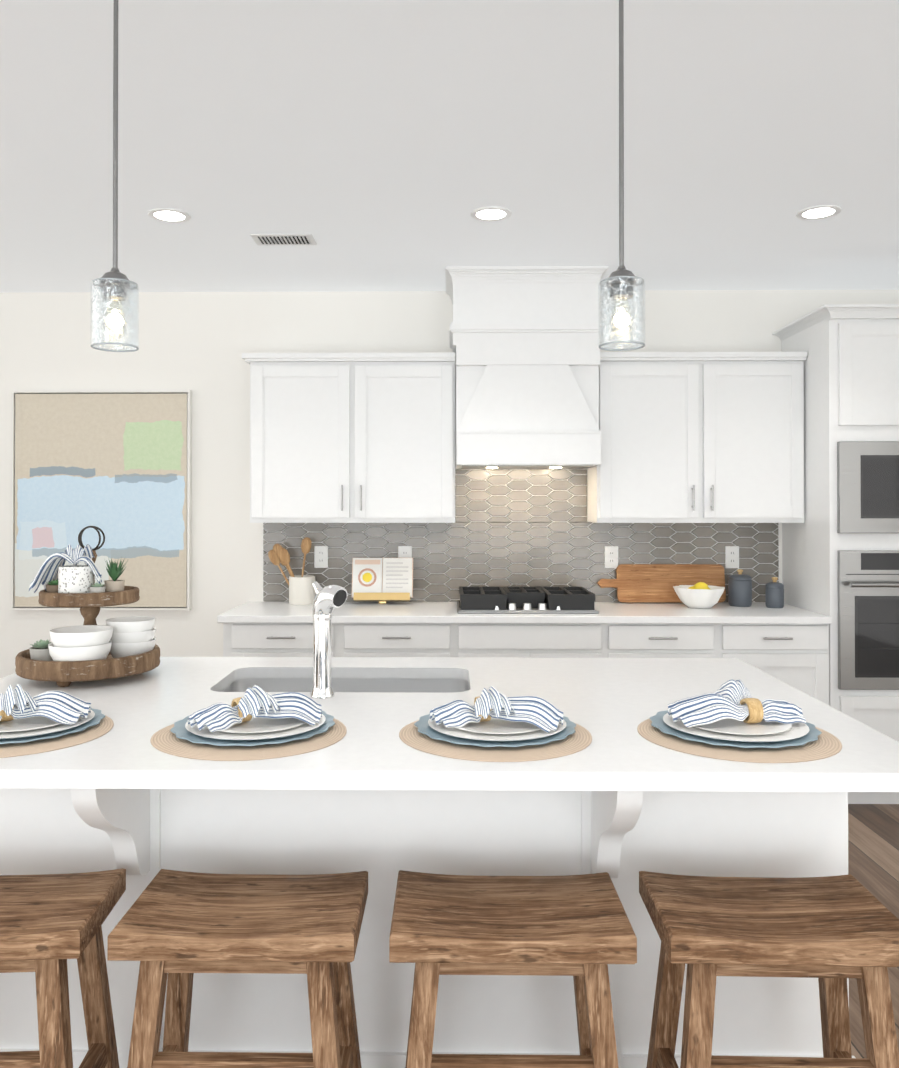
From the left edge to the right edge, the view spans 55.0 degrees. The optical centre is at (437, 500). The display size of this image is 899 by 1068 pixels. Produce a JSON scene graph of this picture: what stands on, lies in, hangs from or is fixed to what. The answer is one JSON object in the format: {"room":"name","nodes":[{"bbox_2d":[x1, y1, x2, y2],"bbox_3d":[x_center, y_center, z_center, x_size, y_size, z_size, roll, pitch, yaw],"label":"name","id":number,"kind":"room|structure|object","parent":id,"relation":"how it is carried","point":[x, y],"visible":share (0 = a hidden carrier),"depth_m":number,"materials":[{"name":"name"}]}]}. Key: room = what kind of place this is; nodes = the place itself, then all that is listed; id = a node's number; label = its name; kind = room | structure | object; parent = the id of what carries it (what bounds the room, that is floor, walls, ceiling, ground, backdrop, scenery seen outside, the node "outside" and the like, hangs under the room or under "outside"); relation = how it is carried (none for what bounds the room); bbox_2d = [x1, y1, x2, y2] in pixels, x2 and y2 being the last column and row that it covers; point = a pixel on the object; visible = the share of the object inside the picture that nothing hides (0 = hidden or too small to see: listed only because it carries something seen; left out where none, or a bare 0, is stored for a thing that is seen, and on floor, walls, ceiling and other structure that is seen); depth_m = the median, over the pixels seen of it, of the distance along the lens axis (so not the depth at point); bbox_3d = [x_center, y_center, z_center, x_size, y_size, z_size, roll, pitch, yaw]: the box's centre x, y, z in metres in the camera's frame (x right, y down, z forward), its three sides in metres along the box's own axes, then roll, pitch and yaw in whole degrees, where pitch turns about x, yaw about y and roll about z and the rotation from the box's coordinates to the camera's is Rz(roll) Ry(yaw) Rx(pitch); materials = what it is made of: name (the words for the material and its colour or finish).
{"room":"kitchen","nodes":[
{"label":"kitchen","id":0,"kind":"room"},
{"bbox_2d":[0,290,898,678],"bbox_3d":[-0.173,0.161,4.785,6.780,2.620,0.100,0,0,1],"label":"wall","id":1,"kind":"structure","parent":0,"point":[198,344],"depth_m":4.73,"materials":[{"name":"white paint"}]},
{"bbox_2d":[10,390,191,610],"bbox_3d":[-1.844,0.000,4.736,0.981,1.203,0.042,0,0,1],"label":"picture","id":2,"kind":"object","parent":1,"relation":"attached to","point":[115,466],"visible":0.94,"depth_m":4.72,"materials":[{"name":"paper"}]},
{"bbox_2d":[242,352,454,522],"bbox_3d":[-0.452,-0.316,4.560,1.088,0.866,0.362,0,0,1],"label":"upper cabinet","id":3,"kind":"object","parent":1,"relation":"attached to","point":[352,437],"visible":1,"depth_m":4.42,"materials":[{"name":"white wood"}]},
{"bbox_2d":[263,469,778,601],"bbox_3d":[0.450,0.193,4.722,2.817,0.725,0.007,0,0,1],"label":"backsplash","id":4,"kind":"structure","parent":1,"relation":"attached to","point":[521,528],"depth_m":4.72,"materials":[{"name":"grey tile"}]},
{"bbox_2d":[314,546,327,567],"bbox_3d":[-0.638,0.310,4.729,0.074,0.120,0.007,0,0,1],"label":"electrical outlet","id":5,"kind":"object","parent":4,"relation":"attached to","point":[320,556],"visible":1,"depth_m":4.73,"materials":[{"name":"white plastic"}]},
{"bbox_2d":[398,546,411,557],"bbox_3d":[-0.178,0.310,4.723,0.074,0.120,0.007,0,0,1],"label":"electrical outlet","id":6,"kind":"object","parent":4,"relation":"attached to","point":[404,551],"visible":0.46,"depth_m":4.72,"materials":[{"name":"white plastic"}]},
{"bbox_2d":[605,546,617,567],"bbox_3d":[0.949,0.310,4.707,0.074,0.120,0.007,0,0,1],"label":"electrical outlet","id":7,"kind":"object","parent":4,"relation":"attached to","point":[611,556],"visible":0.96,"depth_m":4.71,"materials":[{"name":"white plastic"}]},
{"bbox_2d":[725,546,738,567],"bbox_3d":[1.605,0.310,4.699,0.074,0.120,0.007,0,0,1],"label":"electrical outlet","id":8,"kind":"object","parent":4,"relation":"attached to","point":[731,556],"visible":1,"depth_m":4.70,"materials":[{"name":"white plastic"}]},
{"bbox_2d":[445,266,607,468],"bbox_3d":[0.442,-0.659,4.489,0.802,0.983,0.486,0,0,1],"label":"range hood","id":9,"kind":"object","parent":1,"relation":"attached to","point":[524,343],"visible":0.96,"depth_m":4.28,"materials":[{"name":"white wood"}]},
{"bbox_2d":[587,352,807,522],"bbox_3d":[1.344,-0.316,4.536,1.055,0.866,0.362,0,0,1],"label":"upper cabinet","id":10,"kind":"object","parent":1,"relation":"attached to","point":[702,437],"visible":0.94,"depth_m":4.39,"materials":[{"name":"white wood"}]},
{"bbox_2d":[0,0,898,292],"bbox_3d":[-0.237,-1.233,0.747,7.000,0.100,8.200,0,0,1],"label":"ceiling","id":11,"kind":"structure","parent":0,"point":[380,144],"depth_m":2.80,"materials":[{"name":"white paint"}]},
{"bbox_2d":[90,0,138,351],"bbox_3d":[-0.698,-0.751,1.869,0.116,0.845,0.116,0,0,1],"label":"pendant light","id":12,"kind":"object","parent":11,"relation":"hanging from","point":[115,283],"visible":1,"depth_m":1.86,"materials":[{"name":"clear glass"}]},
{"bbox_2d":[148,208,190,222],"bbox_3d":[-1.090,-1.156,3.508,0.168,0.006,0.168,0,0,1],"label":"recessed light","id":13,"kind":"object","parent":11,"relation":"in","point":[170,215],"visible":1,"depth_m":3.50,"materials":[{"name":"white plastic"}]},
{"bbox_2d":[250,234,316,244],"bbox_3d":[-0.680,-1.152,3.820,0.270,0.010,0.150,0,0,1],"label":"ceiling vent","id":14,"kind":"object","parent":11,"relation":"in","point":[283,239],"visible":1,"depth_m":3.81,"materials":[{"name":"white metal"}]},
{"bbox_2d":[470,206,511,220],"bbox_3d":[0.216,-1.156,3.491,0.168,0.006,0.168,0,0,1],"label":"recessed light","id":15,"kind":"object","parent":11,"relation":"in","point":[491,213],"visible":1,"depth_m":3.48,"materials":[{"name":"white plastic"}]},
{"bbox_2d":[598,0,644,350],"bbox_3d":[0.395,-0.751,1.855,0.116,0.845,0.116,0,0,1],"label":"pendant light","id":16,"kind":"object","parent":11,"relation":"hanging from","point":[622,282],"visible":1,"depth_m":1.85,"materials":[{"name":"clear glass"}]},
{"bbox_2d":[796,205,840,219],"bbox_3d":[1.533,-1.156,3.473,0.168,0.006,0.168,0,0,1],"label":"recessed light","id":17,"kind":"object","parent":11,"relation":"in","point":[818,212],"visible":1,"depth_m":3.47,"materials":[{"name":"white plastic"}]},
{"bbox_2d":[848,804,898,1057],"bbox_3d":[-0.237,1.487,0.724,7.000,0.100,8.200,0,0,1],"label":"floor","id":18,"kind":"structure","parent":0,"point":[873,849],"depth_m":3.46,"materials":[{"name":"brown wood"}]},
{"bbox_2d":[0,868,125,1067],"bbox_3d":[-0.931,1.136,1.789,0.472,0.620,0.330,0,0,-3],"label":"stool","id":19,"kind":"object","parent":18,"relation":"on","point":[50,924],"visible":1,"depth_m":1.74,"materials":[{"name":"brown wood"}]},
{"bbox_2d":[107,869,367,1067],"bbox_3d":[-0.393,1.136,1.791,0.472,0.620,0.330,0,0,1],"label":"stool","id":20,"kind":"object","parent":18,"relation":"on","point":[179,928],"visible":1,"depth_m":1.69,"materials":[{"name":"brown wood"}]},
{"bbox_2d":[218,622,340,656],"bbox_3d":[-0.749,1.028,4.429,0.557,0.879,0.609,0,0,1],"label":"base cabinet","id":21,"kind":"object","parent":18,"relation":"on","point":[240,639],"depth_m":4.13,"materials":[{"name":"white wood"}]},
{"bbox_2d":[341,626,456,656],"bbox_3d":[-0.194,1.028,4.421,0.553,0.879,0.609,0,0,1],"label":"drawer","id":22,"kind":"object","parent":18,"relation":"on","point":[356,641],"depth_m":4.12,"materials":[{"name":"white wood"}]},
{"bbox_2d":[0,789,854,1067],"bbox_3d":[-0.150,1.011,2.362,2.314,0.879,1.210,0,0,1],"label":"kitchen island","id":23,"kind":"object","parent":18,"relation":"on","point":[620,799],"depth_m":2.09,"materials":[{"name":"white wood"}]},
{"bbox_2d":[0,657,898,792],"bbox_3d":[-0.150,0.554,2.334,2.350,0.035,1.294,0,0,1],"label":"island countertop","id":24,"kind":"structure","parent":23,"relation":"on","point":[609,698],"depth_m":1.93,"materials":[{"name":"white stone"}]},
{"bbox_2d":[0,684,113,757],"bbox_3d":[-0.975,0.477,1.983,0.436,0.112,0.436,0,0,1],"label":"place setting","id":25,"kind":"object","parent":24,"relation":"on","point":[47,721],"visible":1,"depth_m":1.97,"materials":[{"name":"blue"}]},
{"bbox_2d":[15,526,159,686],"bbox_3d":[-1.061,0.308,2.635,0.410,0.460,0.410,0,0,1],"label":"tiered tray","id":26,"kind":"object","parent":24,"relation":"on","point":[89,649],"visible":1,"depth_m":2.53,"materials":[{"name":"brown wood"}]},
{"bbox_2d":[150,685,346,760],"bbox_3d":[-0.427,0.478,1.975,0.436,0.110,0.436,0,0,1],"label":"place setting","id":27,"kind":"object","parent":24,"relation":"on","point":[255,722],"visible":1,"depth_m":1.92,"materials":[{"name":"blue"}]},
{"bbox_2d":[308,581,347,696],"bbox_3d":[-0.296,0.379,2.345,0.104,0.313,0.096,0,0,1],"label":"faucet","id":28,"kind":"object","parent":24,"relation":"on","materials":[{"name":"silver metal"}]},
{"bbox_2d":[220,673,471,692],"bbox_3d":[-0.276,0.673,2.599,0.804,0.222,0.435,0,0,1],"label":"sink","id":29,"kind":"object","parent":24,"relation":"in","point":[269,682],"depth_m":2.79,"materials":[{"name":"silver metal"}]},
{"bbox_2d":[399,686,591,761],"bbox_3d":[0.130,0.479,1.968,0.436,0.108,0.436,0,0,1],"label":"place setting","id":30,"kind":"object","parent":24,"relation":"on","point":[492,724],"visible":1,"depth_m":1.92,"materials":[{"name":"blue"}]},
{"bbox_2d":[637,679,841,762],"bbox_3d":[0.677,0.477,1.961,0.436,0.110,0.436,0,0,1],"label":"place setting","id":31,"kind":"object","parent":24,"relation":"on","point":[731,720],"visible":1,"depth_m":1.93,"materials":[{"name":"blue"}]},
{"bbox_2d":[389,870,636,1067],"bbox_3d":[0.145,1.136,1.784,0.472,0.620,0.330,0,0,1],"label":"stool","id":32,"kind":"object","parent":18,"relation":"on","point":[579,929],"visible":1,"depth_m":1.68,"materials":[{"name":"brown wood"}]},
{"bbox_2d":[457,626,624,657],"bbox_3d":[0.481,1.028,4.412,0.796,0.879,0.609,0,0,1],"label":"base cabinet","id":33,"kind":"object","parent":18,"relation":"on","point":[472,641],"depth_m":4.11,"materials":[{"name":"white wood"}]},
{"bbox_2d":[625,626,720,657],"bbox_3d":[1.033,1.028,4.405,0.614,0.879,0.609,0,0,1],"label":"base cabinet","id":34,"kind":"object","parent":18,"relation":"on","point":[640,641],"depth_m":4.10,"materials":[{"name":"white wood"}]},
{"bbox_2d":[639,871,898,1067],"bbox_3d":[0.682,1.136,1.777,0.478,0.620,0.338,0,0,1],"label":"stool","id":35,"kind":"object","parent":18,"relation":"on","point":[832,934],"visible":1,"depth_m":1.68,"materials":[{"name":"brown wood"}]},
{"bbox_2d":[721,626,828,704],"bbox_3d":[1.605,1.028,4.397,0.531,0.879,0.609,0,0,1],"label":"base cabinet","id":36,"kind":"object","parent":18,"relation":"on","point":[788,644],"depth_m":4.10,"materials":[{"name":"white wood"}]},
{"bbox_2d":[217,602,831,625],"bbox_3d":[0.412,0.571,4.410,2.918,0.035,0.623,0,0,1],"label":"countertop","id":37,"kind":"structure","parent":36,"relation":"on","point":[350,613],"depth_m":4.17,"materials":[{"name":"white stone"}]},
{"bbox_2d":[268,537,314,604],"bbox_3d":[-0.780,0.377,4.631,0.247,0.356,0.140,0,0,1],"label":"utensil crock","id":38,"kind":"object","parent":37,"relation":"on","point":[301,590],"visible":1,"depth_m":4.60,"materials":[{"name":"white ceramic"}]},
{"bbox_2d":[351,558,412,602],"bbox_3d":[-0.297,0.433,4.650,0.330,0.244,0.119,0,0,1],"label":"cookbook","id":39,"kind":"object","parent":37,"relation":"on","point":[382,580],"visible":1,"depth_m":4.64,"materials":[{"name":"white paper"}]},
{"bbox_2d":[597,564,725,602],"bbox_3d":[1.209,0.450,4.670,0.685,0.205,0.055,0,0,1],"label":"cutting board","id":40,"kind":"object","parent":37,"relation":"on","point":[643,583],"visible":0.92,"depth_m":4.66,"materials":[{"name":"brown wood"}]},
{"bbox_2d":[673,582,724,608],"bbox_3d":[1.356,0.487,4.457,0.258,0.134,0.261,0,0,1],"label":"lemon bowl","id":41,"kind":"object","parent":37,"relation":"on","point":[700,595],"visible":1,"depth_m":4.38,"materials":[{"name":"white ceramic"}]},
{"bbox_2d":[728,569,751,606],"bbox_3d":[1.587,0.458,4.529,0.120,0.193,0.120,0,0,1],"label":"canister","id":42,"kind":"object","parent":37,"relation":"on","point":[739,589],"visible":1,"depth_m":4.48,"materials":[{"name":"grey ceramic"}]},
{"bbox_2d":[765,577,783,607],"bbox_3d":[1.741,0.475,4.457,0.092,0.158,0.092,0,0,1],"label":"canister","id":43,"kind":"object","parent":37,"relation":"on","point":[774,594],"visible":1,"depth_m":4.42,"materials":[{"name":"grey ceramic"}]},
{"bbox_2d":[772,304,898,803],"bbox_3d":[2.303,0.275,4.364,0.958,2.385,0.670,0,0,1],"label":"tall cabinet","id":44,"kind":"object","parent":18,"relation":"on","point":[840,555],"visible":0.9,"depth_m":4.11,"materials":[{"name":"white wood"}]}
]}

